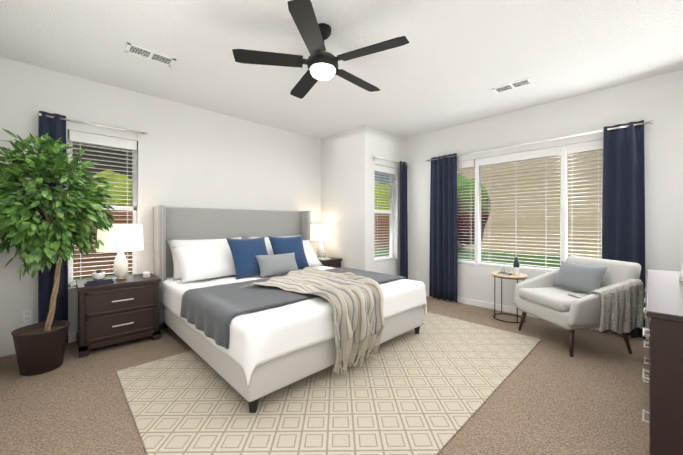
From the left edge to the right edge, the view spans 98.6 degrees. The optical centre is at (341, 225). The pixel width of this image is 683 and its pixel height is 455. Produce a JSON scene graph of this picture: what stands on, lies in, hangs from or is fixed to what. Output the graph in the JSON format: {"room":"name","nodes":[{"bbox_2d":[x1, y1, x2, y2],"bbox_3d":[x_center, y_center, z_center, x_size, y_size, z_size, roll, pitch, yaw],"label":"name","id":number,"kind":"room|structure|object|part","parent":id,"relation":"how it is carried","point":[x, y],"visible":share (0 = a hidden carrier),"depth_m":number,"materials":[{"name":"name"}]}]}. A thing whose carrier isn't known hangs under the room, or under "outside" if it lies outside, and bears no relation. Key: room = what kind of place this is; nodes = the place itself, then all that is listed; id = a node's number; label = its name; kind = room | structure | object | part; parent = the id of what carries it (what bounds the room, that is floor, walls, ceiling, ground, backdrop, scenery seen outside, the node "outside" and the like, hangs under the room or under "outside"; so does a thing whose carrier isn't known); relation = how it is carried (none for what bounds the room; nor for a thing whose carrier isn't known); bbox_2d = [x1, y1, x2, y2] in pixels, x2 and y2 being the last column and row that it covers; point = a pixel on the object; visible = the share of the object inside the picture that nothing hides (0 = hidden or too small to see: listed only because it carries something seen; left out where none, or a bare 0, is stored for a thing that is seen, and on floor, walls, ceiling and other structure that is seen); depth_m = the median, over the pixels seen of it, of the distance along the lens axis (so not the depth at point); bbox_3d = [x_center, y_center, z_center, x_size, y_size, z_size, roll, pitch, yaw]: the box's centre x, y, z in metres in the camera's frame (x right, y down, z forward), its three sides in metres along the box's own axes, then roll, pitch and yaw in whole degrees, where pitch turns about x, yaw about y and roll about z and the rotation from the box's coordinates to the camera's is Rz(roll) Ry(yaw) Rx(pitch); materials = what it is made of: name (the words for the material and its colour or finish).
{"room":"bedroom","nodes":[
{"label":"bedroom","id":0,"kind":"room"},
{"bbox_2d":[0,57,320,347],"bbox_3d":[-1.756,-0.172,4.088,3.970,2.740,0.150,0,0,-44],"label":"wall","id":1,"kind":"structure","parent":0,"point":[188,156],"depth_m":3.57,"materials":[{"name":"paint"}]},
{"bbox_2d":[22,309,32,322],"bbox_3d":[-2.993,0.867,2.797,0.070,0.115,0.009,0,0,-44],"label":"electrical outlet","id":2,"kind":"object","parent":1,"relation":"attached to","point":[27,315],"visible":1,"depth_m":2.79,"materials":[{"name":"white plastic"}]},
{"bbox_2d":[0,322,162,356],"bbox_3d":[-1.743,1.156,3.995,3.790,0.085,0.012,0,0,-44],"label":"baseboard","id":3,"kind":"structure","parent":1,"relation":"attached to","point":[7,350],"depth_m":2.72,"materials":[{"name":"white"}]},
{"bbox_2d":[68,130,136,286],"bbox_3d":[-2.629,-0.163,3.257,0.600,1.630,0.133,0,0,-44],"label":"window","id":4,"kind":"structure","parent":1,"relation":"in","point":[133,208],"depth_m":3.26,"materials":[{"name":"white plastic"}]},
{"bbox_3d":[-2.604,-0.168,3.232,0.576,1.616,0.063,0,0,-44],"label":"back window blind rails","id":5,"kind":"part","parent":4,"relation":"part of","materials":[{"name":"white plastic"}]},
{"bbox_3d":[-2.605,-0.123,3.233,0.406,1.490,0.052,0,0,-44],"label":"blind cord","id":6,"kind":"part","parent":4,"relation":"part of","materials":[{"name":"white plastic"}]},
{"bbox_2d":[0,296,649,454],"bbox_3d":[0.233,1.265,2.670,5.470,0.120,5.260,0,0,-44],"label":"floor","id":7,"kind":"structure","parent":0,"point":[549,396],"depth_m":2.02,"materials":[{"name":"carpet"}]},
{"bbox_2d":[0,128,115,375],"bbox_3d":[-2.421,0.208,2.541,0.825,1.994,0.882,0,0,-44],"label":"plant","id":8,"kind":"object","parent":7,"relation":"on","point":[40,348],"visible":1,"depth_m":2.38,"materials":[{"name":"green plant"}]},
{"bbox_3d":[-2.512,1.030,2.462,0.344,0.349,0.344,0,0,-44],"label":"pot","id":9,"kind":"part","parent":8,"relation":"part of","materials":[{"name":"brown"}]},
{"bbox_2d":[76,273,160,357],"bbox_3d":[-2.305,0.882,3.044,0.655,0.639,0.526,0,0,-44],"label":"nightstand","id":10,"kind":"object","parent":7,"relation":"on","point":[121,310],"visible":0.98,"depth_m":2.85,"materials":[{"name":"brown wood"}]},
{"bbox_2d":[84,277,113,285],"bbox_3d":[-2.347,0.543,2.840,0.215,0.040,0.160,0,0,-44],"label":"books","id":11,"kind":"object","parent":10,"relation":"on","point":[105,280],"visible":0.98,"depth_m":2.79,"materials":[{"name":"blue paper"}]},
{"bbox_2d":[92,269,104,279],"bbox_3d":[-2.349,0.476,2.838,0.100,0.093,0.100,0,0,-44],"label":"succulent","id":12,"kind":"object","parent":11,"relation":"on","point":[99,274],"visible":1,"depth_m":2.81,"materials":[{"name":"white ceramic"}]},
{"bbox_2d":[96,224,143,279],"bbox_3d":[-2.308,0.277,3.070,0.396,0.570,0.396,0,0,-44],"label":"lamp","id":13,"kind":"object","parent":10,"relation":"on","point":[119,238],"visible":0.98,"depth_m":2.96,"materials":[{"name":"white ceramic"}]},
{"bbox_3d":[-2.308,0.127,3.069,0.396,0.270,0.396,0,0,-44],"label":"lamp shade","id":14,"kind":"part","parent":13,"relation":"part of","materials":[{"name":"white fabric"}]},
{"bbox_3d":[-2.143,0.851,2.874,0.555,0.455,0.022,0,0,-44],"label":"drawer","id":15,"kind":"part","parent":10,"relation":"part of","materials":[{"name":"brown wood"}]},
{"bbox_3d":[-2.131,0.851,2.862,0.170,0.250,0.023,0,0,-44],"label":"handle","id":16,"kind":"part","parent":10,"relation":"part of","materials":[{"name":"silver metal"}]},
{"bbox_2d":[143,271,149,277],"bbox_3d":[-2.088,0.531,3.144,0.068,0.060,0.068,0,0,-44],"label":"candle","id":17,"kind":"object","parent":10,"relation":"on","point":[146,274],"visible":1,"depth_m":3.12,"materials":[{"name":"white wax"}]},
{"bbox_2d":[153,205,426,412],"bbox_3d":[-0.589,0.489,3.307,2.167,1.424,2.558,0,0,-44],"label":"bed","id":18,"kind":"object","parent":7,"relation":"on","point":[255,306],"visible":1,"depth_m":2.66,"materials":[{"name":"grey fabric"}]},
{"bbox_2d":[171,244,235,282],"bbox_3d":[-1.472,0.419,3.484,0.912,0.367,0.378,0,0,-44],"label":"pillow","id":19,"kind":"object","parent":18,"relation":"on","point":[201,263],"depth_m":3.30,"materials":[{"name":"white fabric"}]},
{"bbox_2d":[167,237,241,279],"bbox_3d":[-1.624,0.388,3.657,0.920,0.441,0.321,0,0,-44],"label":"pillow","id":20,"kind":"object","parent":18,"relation":"on","point":[176,246],"depth_m":3.44,"materials":[{"name":"white fabric"}]},
{"bbox_3d":[-1.436,0.435,4.191,2.000,1.315,0.110,0,0,-44],"label":"headboard","id":21,"kind":"part","parent":18,"relation":"part of","materials":[{"name":"fabric"}]},
{"bbox_2d":[226,237,267,279],"bbox_3d":[-1.085,0.379,3.536,0.536,0.459,0.286,0,0,-44],"label":"cushion","id":22,"kind":"object","parent":18,"relation":"on","point":[246,258],"depth_m":3.43,"materials":[{"name":"blue fabric"}]},
{"bbox_2d":[248,235,299,241],"bbox_3d":[-0.895,0.385,4.356,0.920,0.441,0.321,0,0,-44],"label":"pillow","id":23,"kind":"object","parent":18,"relation":"on","point":[266,238],"depth_m":4.21,"materials":[{"name":"white fabric"}]},
{"bbox_2d":[268,235,308,268],"bbox_3d":[-0.695,0.377,3.938,0.538,0.467,0.280,0,0,-44],"label":"cushion","id":24,"kind":"object","parent":18,"relation":"on","point":[280,245],"depth_m":3.90,"materials":[{"name":"blue fabric"}]},
{"bbox_2d":[265,240,321,265],"bbox_3d":[-0.728,0.415,4.197,0.912,0.367,0.378,0,0,-44],"label":"pillow","id":25,"kind":"object","parent":18,"relation":"on","point":[272,247],"depth_m":4.19,"materials":[{"name":"white fabric"}]},
{"bbox_3d":[-0.612,0.957,3.334,2.060,0.280,2.270,0,0,-44],"label":"rail","id":26,"kind":"part","parent":18,"relation":"part of","materials":[{"name":"fabric"}]},
{"bbox_2d":[160,265,426,386],"bbox_3d":[-0.601,0.793,3.321,2.115,0.378,2.308,0,0,-44],"label":"duvet","id":27,"kind":"object","parent":18,"relation":"on","point":[265,334],"depth_m":2.23,"materials":[{"name":"fabric"}]},
{"bbox_2d":[116,311,540,454],"bbox_3d":[0.124,1.198,2.732,3.300,0.010,2.240,0,0,-44],"label":"rug","id":28,"kind":"object","parent":7,"relation":"on","point":[434,384],"visible":0.66,"depth_m":2.00,"materials":[{"name":"fabric"}]},
{"bbox_2d":[317,256,341,267],"bbox_3d":[-0.318,0.874,4.920,0.420,0.639,0.566,0,0,-44],"label":"nightstand","id":29,"kind":"object","parent":7,"relation":"on","point":[333,262],"visible":0.15,"depth_m":4.74,"materials":[{"name":"brown wood"}]},
{"bbox_2d":[310,224,332,257],"bbox_3d":[-0.344,0.268,4.952,0.396,0.570,0.396,0,0,-44],"label":"lamp","id":30,"kind":"object","parent":29,"relation":"on","point":[321,233],"visible":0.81,"depth_m":4.80,"materials":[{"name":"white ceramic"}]},
{"bbox_3d":[-0.344,0.118,4.951,0.396,0.270,0.396,0,0,-44],"label":"lamp shade","id":31,"kind":"part","parent":30,"relation":"part of","materials":[{"name":"white fabric"}]},
{"bbox_2d":[318,253,329,259],"bbox_3d":[-0.295,0.505,4.764,0.190,0.096,0.140,0,0,-44],"label":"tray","id":32,"kind":"object","parent":29,"relation":"on","point":[324,258],"visible":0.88,"depth_m":4.77,"materials":[{"name":"white"}]},
{"bbox_3d":[-0.142,0.842,4.736,0.320,0.455,0.022,0,0,-44],"label":"drawer","id":33,"kind":"part","parent":29,"relation":"part of","materials":[{"name":"brown wood"}]},
{"bbox_2d":[491,272,527,322],"bbox_3d":[2.141,0.910,3.748,0.404,0.570,0.404,0,0,-44],"label":"side table","id":34,"kind":"object","parent":7,"relation":"on","point":[514,277],"visible":0.85,"depth_m":3.68,"materials":[{"name":"brown wood"}]},
{"bbox_2d":[498,272,511,274],"bbox_3d":[2.069,0.616,3.720,0.120,0.016,0.140,0,0,-44],"label":"coaster","id":35,"kind":"object","parent":34,"relation":"on","point":[502,273],"visible":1,"depth_m":3.69,"materials":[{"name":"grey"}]},
{"bbox_2d":[513,257,519,275],"bbox_3d":[2.181,0.511,3.661,0.068,0.226,0.068,0,0,-44],"label":"bottle","id":36,"kind":"object","parent":34,"relation":"on","point":[516,267],"visible":1,"depth_m":3.64,"materials":[{"name":"white"}]},
{"bbox_2d":[514,255,643,356],"bbox_3d":[2.391,0.779,3.027,0.766,0.852,0.906,0,0,-6],"label":"armchair","id":37,"kind":"object","parent":7,"relation":"on","point":[572,293],"visible":1,"depth_m":2.78,"materials":[{"name":"white fabric"}]},
{"bbox_3d":[2.308,0.712,3.398,0.548,0.399,0.420,0,0,-44],"label":"arm","id":38,"kind":"part","parent":37,"relation":"part of"},
{"bbox_3d":[2.288,0.760,3.040,0.777,0.115,0.783,0,0,-44],"label":"seat","id":39,"kind":"part","parent":37,"relation":"part of","materials":[{"name":"fabric"}]},
{"bbox_2d":[553,261,607,293],"bbox_3d":[2.483,0.548,3.079,0.377,0.278,0.475,0,0,-44],"label":"cushion","id":40,"kind":"object","parent":37,"relation":"on","point":[584,277],"depth_m":3.02,"materials":[{"name":"grey fabric"}]},
{"bbox_3d":[2.384,0.715,2.687,0.520,0.399,0.456,0,0,-44],"label":"arm","id":41,"kind":"part","parent":37,"relation":"part of"},
{"bbox_2d":[568,279,643,334],"bbox_3d":[2.480,0.730,2.776,0.539,0.479,0.534,0,0,-44],"label":"knit throw","id":42,"kind":"object","parent":37,"relation":"on","point":[616,305],"depth_m":2.62,"materials":[{"name":"grey fabric"}]},
{"bbox_2d":[642,269,682,454],"bbox_3d":[2.314,0.808,1.861,1.864,0.799,0.554,0,0,-44],"label":"dresser","id":43,"kind":"object","parent":7,"relation":"on","point":[664,302],"visible":1,"depth_m":1.38,"materials":[{"name":"brown wood"}]},
{"bbox_2d":[679,265,682,280],"bbox_3d":[2.487,0.263,2.029,0.224,0.289,0.197,0,0,-44],"label":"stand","id":44,"kind":"object","parent":43,"relation":"on","point":[681,276],"visible":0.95,"depth_m":2.14,"materials":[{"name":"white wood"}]},
{"bbox_2d":[320,127,357,268],"bbox_3d":[-0.007,-0.176,5.024,0.150,2.740,0.920,0,0,-44],"label":"wall","id":45,"kind":"structure","parent":0,"point":[339,182],"depth_m":4.91,"materials":[{"name":"paint"}]},
{"bbox_2d":[0,0,682,138],"bbox_3d":[0.233,-1.595,2.656,5.470,0.120,5.260,0,0,-44],"label":"ceiling","id":46,"kind":"structure","parent":0,"point":[451,63],"depth_m":2.60,"materials":[{"name":"paint"}]},
{"bbox_2d":[124,42,175,66],"bbox_3d":[-1.723,-1.532,2.653,0.370,0.006,0.170,0,0,-44],"label":"ceiling vent","id":47,"kind":"object","parent":46,"relation":"in","point":[130,48],"visible":1,"depth_m":2.64,"materials":[{"name":"white plastic"}]},
{"bbox_2d":[232,0,408,98],"bbox_3d":[-0.118,-1.341,2.327,1.247,0.383,1.300,0,0,-44],"label":"fan","id":48,"kind":"object","parent":46,"relation":"hanging from","point":[321,62],"visible":1,"depth_m":2.19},
{"bbox_3d":[-0.146,-1.276,2.295,0.244,0.125,0.244,0,0,-44],"label":"motor","id":49,"kind":"part","parent":48,"relation":"part of","materials":[{"name":"black"}]},
{"bbox_2d":[492,77,532,93],"bbox_3d":[1.883,-1.535,3.240,0.170,0.006,0.370,0,0,-44],"label":"ceiling vent","id":50,"kind":"object","parent":46,"relation":"in","point":[513,85],"visible":1,"depth_m":3.23,"materials":[{"name":"white plastic"}]},
{"bbox_2d":[358,125,403,275],"bbox_3d":[0.743,-0.176,5.000,1.200,2.740,0.150,0,0,-44],"label":"wall","id":51,"kind":"structure","parent":0,"point":[372,142],"depth_m":4.66,"materials":[{"name":"paint"}]},
{"bbox_2d":[374,164,395,260],"bbox_3d":[0.697,-0.196,4.961,0.620,1.580,0.133,0,0,-44],"label":"window","id":52,"kind":"structure","parent":51,"relation":"in","point":[390,211],"depth_m":4.99,"materials":[{"name":"white plastic"}]},
{"bbox_3d":[0.720,-0.156,4.937,0.420,1.440,0.052,0,0,-44],"label":"blind cord","id":53,"kind":"part","parent":52,"relation":"part of","materials":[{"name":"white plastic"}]},
{"bbox_3d":[0.721,-0.201,4.936,0.596,1.566,0.063,0,0,-44],"label":"back window blind rails","id":54,"kind":"part","parent":52,"relation":"part of","materials":[{"name":"white plastic"}]},
{"bbox_2d":[404,70,682,331],"bbox_3d":[2.467,-0.171,3.959,0.150,2.740,3.740,0,0,-44],"label":"wall","id":55,"kind":"structure","parent":0,"point":[658,100],"depth_m":3.52,"materials":[{"name":"paint"}]},
{"bbox_2d":[457,139,602,271],"bbox_3d":[2.401,-0.192,4.034,0.133,1.580,1.840,0,0,-44],"label":"window","id":56,"kind":"structure","parent":55,"relation":"in","point":[564,242],"depth_m":3.80,"materials":[{"name":"white plastic"}]},
{"bbox_2d":[458,263,548,272],"bbox_3d":[2.374,0.597,4.012,0.085,0.006,1.838,0,0,-44],"label":"window sill","id":57,"kind":"structure","parent":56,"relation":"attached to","point":[505,267],"depth_m":4.11,"materials":[{"name":"white"}]},
{"bbox_3d":[2.375,-0.197,4.009,0.063,1.566,1.816,0,0,-44],"label":"right window blind rails","id":58,"kind":"part","parent":56,"relation":"part of","materials":[{"name":"white plastic"}]},
{"bbox_2d":[426,291,648,339],"bbox_3d":[2.346,1.156,3.974,0.012,0.085,3.560,0,0,-44],"label":"baseboard","id":59,"kind":"structure","parent":55,"relation":"attached to","point":[509,309],"depth_m":4.17,"materials":[{"name":"white"}]},
{"bbox_3d":[2.313,-1.051,3.945,0.084,0.070,2.430,0,0,-44],"label":"rod","id":60,"kind":"object","parent":55,"relation":"attached to","visible":0},
{"bbox_2d":[425,120,653,161],"bbox_3d":[2.282,-1.056,3.916,0.034,0.034,2.580,0,0,-44],"label":"curtain rod","id":61,"kind":"object","parent":60,"relation":"attached to","point":[649,122],"visible":1,"depth_m":3.61,"materials":[{"name":"silver metal"}]},
{"bbox_2d":[429,153,457,301],"bbox_3d":[1.605,0.038,4.632,0.070,2.265,0.474,0,0,-44],"label":"window curtain","id":62,"kind":"object","parent":61,"relation":"hanging from","point":[443,272],"visible":1,"depth_m":4.60,"materials":[{"name":"blue fabric"}]},
{"bbox_2d":[601,120,644,338],"bbox_3d":[3.019,0.045,3.150,0.064,2.265,0.341,0,0,-44],"label":"window curtain","id":63,"kind":"object","parent":61,"relation":"hanging from","point":[623,210],"visible":0.77,"depth_m":3.15,"materials":[{"name":"blue fabric"}]},
{"label":"outside","id":64,"kind":"structure","parent":0,"visible":0},
{"bbox_2d":[73,249,600,282],"bbox_3d":[0.023,1.419,10.211,75.000,0.200,75.000,0,0,-44],"label":"ground","id":65,"kind":"structure","parent":64,"point":[496,257],"depth_m":11.54,"materials":[{"name":"green plant"}]},
{"bbox_2d":[73,142,131,180],"bbox_3d":[-16.349,-2.022,13.552,14.000,6.650,5.500,0,0,-44],"label":"house","id":66,"kind":"structure","parent":65,"relation":"on","point":[106,159],"depth_m":14.35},
{"bbox_2d":[90,170,131,204],"bbox_3d":[-9.426,-0.502,12.575,2.273,3.620,2.027,0,0,-44],"label":"tree","id":67,"kind":"object","parent":65,"relation":"on","point":[116,193],"visible":0.31,"depth_m":11.99,"materials":[{"name":"green plant"}]},
{"bbox_2d":[73,205,388,278],"bbox_3d":[-2.824,0.380,11.010,36.000,1.870,0.100,0,0,-44],"label":"fence","id":68,"kind":"object","parent":65,"relation":"on","point":[383,221],"depth_m":7.80,"materials":[{"name":"brown wood"}]},
{"bbox_2d":[374,182,388,214],"bbox_3d":[0.559,-0.778,17.193,17.892,4.286,2.555,0,0,-44],"label":"hedge","id":69,"kind":"object","parent":65,"relation":"on","point":[381,207],"depth_m":17.84,"materials":[{"name":"green plant"}]},
{"bbox_2d":[457,174,490,252],"bbox_3d":[5.699,-0.582,13.892,2.739,3.766,2.778,0,0,-44],"label":"tree","id":70,"kind":"object","parent":65,"relation":"on","point":[464,222],"visible":0.56,"depth_m":12.56,"materials":[{"name":"green plant"}]},
{"bbox_2d":[457,150,601,257],"bbox_3d":[14.951,-1.742,7.118,0.300,6.150,29.900,0,0,-44],"label":"wall","id":71,"kind":"structure","parent":65,"relation":"on","point":[587,212],"depth_m":13.18,"materials":[{"name":"paint"}]},
{"bbox_3d":[-2.591,-1.047,3.121,0.740,0.070,0.084,0,0,-44],"label":"rod","id":72,"kind":"object","parent":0,"visible":0},
{"bbox_2d":[37,113,147,134],"bbox_3d":[-2.562,-1.052,3.090,0.890,0.034,0.034,0,0,-44],"label":"curtain rod","id":73,"kind":"object","parent":72,"relation":"attached to","point":[77,121],"visible":0.98,"depth_m":3.06,"materials":[{"name":"silver metal"}]},
{"bbox_2d":[38,111,67,342],"bbox_3d":[-2.804,0.046,2.854,0.208,2.265,0.060,0,0,-44],"label":"window curtain","id":74,"kind":"object","parent":73,"relation":"hanging from","point":[54,128],"visible":0.35,"depth_m":2.85,"materials":[{"name":"blue fabric"}]},
{"bbox_3d":[0.806,-1.056,4.894,0.760,0.070,0.084,0,0,-44],"label":"rod","id":75,"kind":"object","parent":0,"visible":0},
{"bbox_2d":[373,156,407,165],"bbox_3d":[0.835,-1.061,4.863,0.910,0.034,0.034,0,0,-44],"label":"curtain rod","id":76,"kind":"object","parent":75,"relation":"attached to","point":[388,160],"visible":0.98,"depth_m":4.77,"materials":[{"name":"silver metal"}]},
{"bbox_2d":[400,161,407,278],"bbox_3d":[1.077,0.036,5.092,0.237,2.265,0.061,0,0,-44],"label":"window curtain","id":77,"kind":"object","parent":76,"relation":"hanging from","point":[403,228],"visible":0.88,"depth_m":5.09,"materials":[{"name":"blue fabric"}]}
]}

